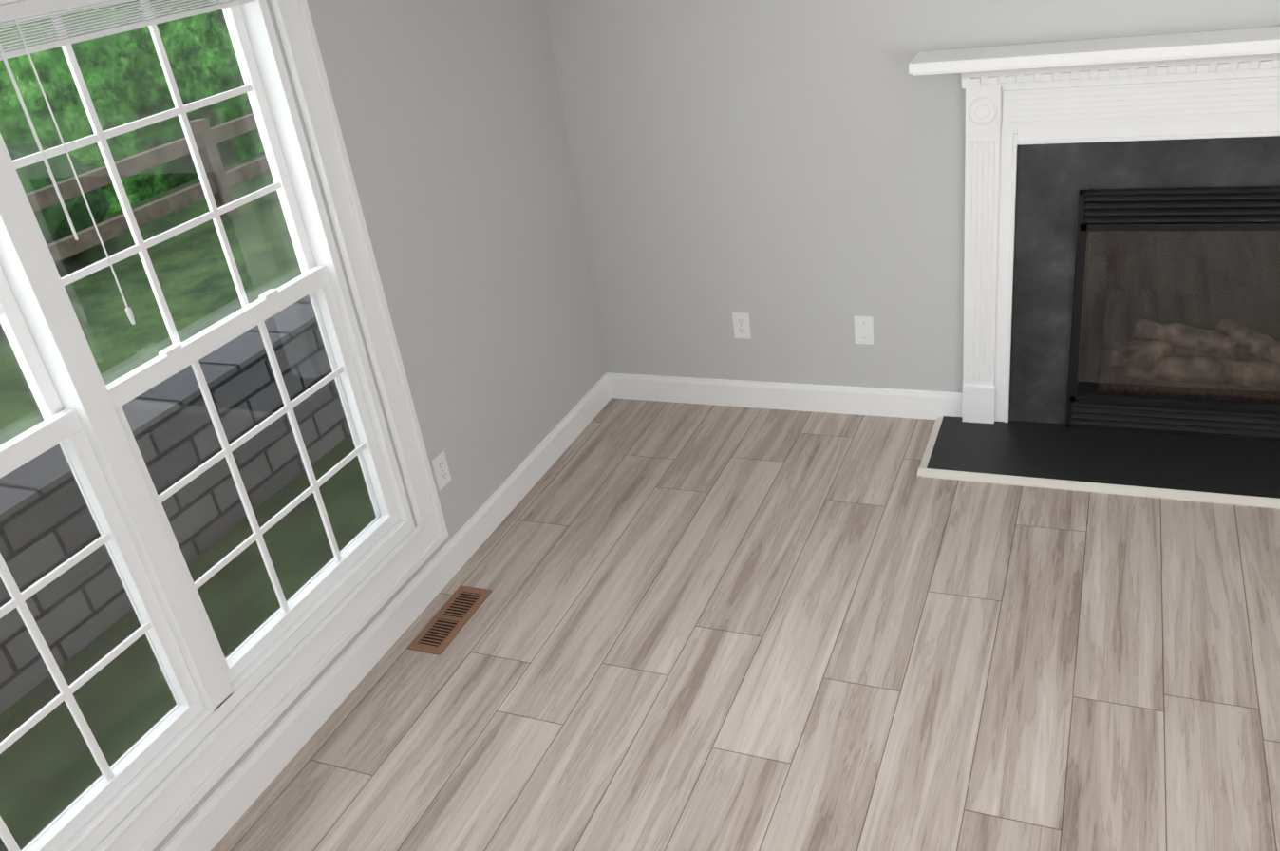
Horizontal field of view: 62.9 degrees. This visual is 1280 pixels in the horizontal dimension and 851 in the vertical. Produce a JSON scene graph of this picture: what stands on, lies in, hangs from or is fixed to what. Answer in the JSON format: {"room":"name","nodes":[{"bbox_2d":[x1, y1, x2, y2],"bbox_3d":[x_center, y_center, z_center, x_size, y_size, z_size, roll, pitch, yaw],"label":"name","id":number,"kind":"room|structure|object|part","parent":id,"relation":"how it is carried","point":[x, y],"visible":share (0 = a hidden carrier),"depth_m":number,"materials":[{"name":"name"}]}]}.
{"room":"living room","nodes":[
{"label":"living room","id":0,"kind":"room"},
{"bbox_2d":[152,0,605,850],"bbox_3d":[-1.746,0.514,1.314,0.150,2.440,7.500,4,30,24],"label":"wall","id":1,"kind":"structure","parent":0,"point":[451,120],"depth_m":3.58,"materials":[{"name":"grey paint"}]},
{"bbox_2d":[0,0,448,850],"bbox_3d":[-1.390,0.197,1.987,0.142,1.952,2.860,4,30,24],"label":"window unit","id":2,"kind":"structure","parent":1,"relation":"in","point":[87,427],"depth_m":2.61,"materials":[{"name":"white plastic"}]},
{"bbox_2d":[159,374,611,850],"bbox_3d":[-1.518,1.540,1.813,0.014,0.120,7.186,4,30,24],"label":"baseboard","id":3,"kind":"structure","parent":1,"relation":"attached to","point":[214,818],"depth_m":3.21,"materials":[{"name":"white wood"}]},
{"bbox_2d":[431,450,451,490],"bbox_3d":[-0.670,0.150,3.519,0.017,0.116,0.072,4,30,24],"label":"electrical outlet","id":4,"kind":"object","parent":1,"relation":"attached to","point":[440,465],"visible":1,"depth_m":3.51,"materials":[{"name":"white plastic"}]},
{"bbox_2d":[210,397,1279,850],"bbox_3d":[1.510,1.876,0.558,6.900,0.120,7.500,4,30,24],"label":"floor","id":5,"kind":"structure","parent":0,"point":[703,628],"depth_m":2.96,"materials":[{"name":"laminate"}]},
{"bbox_2d":[406,584,492,655],"bbox_3d":[-0.615,0.626,3.400,0.125,0.006,0.330,4,30,24],"label":"floor vent","id":6,"kind":"object","parent":5,"relation":"in","point":[442,628],"visible":1,"depth_m":3.39,"materials":[{"name":"brown"}]},
{"bbox_2d":[908,26,1279,508],"bbox_3d":[1.916,-0.561,3.414,1.960,1.392,0.845,4,30,24],"label":"fireplace","id":7,"kind":"object","parent":5,"relation":"on","point":[1121,325],"visible":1,"depth_m":3.59,"materials":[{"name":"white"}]},
{"bbox_3d":[1.963,-0.356,3.501,0.901,0.630,0.001,4,30,24],"label":"glass","id":8,"kind":"part","parent":7,"relation":"part of","materials":[{"name":"clear glass"}]},
{"bbox_2d":[544,0,1279,392],"bbox_3d":[2.815,-0.994,2.841,6.750,2.440,0.150,4,30,24],"label":"wall","id":9,"kind":"structure","parent":0,"point":[787,177],"depth_m":3.91,"materials":[{"name":"grey paint"}]},
{"bbox_2d":[732,311,751,338],"bbox_3d":[0.415,-0.409,4.262,0.072,0.116,0.017,4,30,24],"label":"electrical outlet","id":10,"kind":"object","parent":9,"relation":"attached to","point":[742,329],"visible":1,"depth_m":4.26,"materials":[{"name":"white plastic"}]},
{"bbox_2d":[605,372,962,419],"bbox_3d":[2.871,0.056,3.344,6.600,0.120,0.014,4,30,24],"label":"baseboard","id":11,"kind":"structure","parent":9,"relation":"attached to","point":[927,404],"depth_m":4.32,"materials":[{"name":"white wood"}]},
{"bbox_2d":[853,316,873,344],"bbox_3d":[0.869,-0.369,4.061,0.072,0.116,0.008,4,30,24],"label":"blank wall plate","id":12,"kind":"object","parent":9,"relation":"attached to","point":[863,329],"visible":1,"depth_m":4.06,"materials":[{"name":"white plastic"}]},
{"label":"outside","id":13,"kind":"structure","parent":0,"visible":0},
{"bbox_2d":[0,0,376,850],"bbox_3d":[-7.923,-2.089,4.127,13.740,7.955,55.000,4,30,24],"label":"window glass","id":14,"kind":"object","parent":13,"point":[150,192],"depth_m":6.72,"materials":[{"name":"glass"}]}
]}

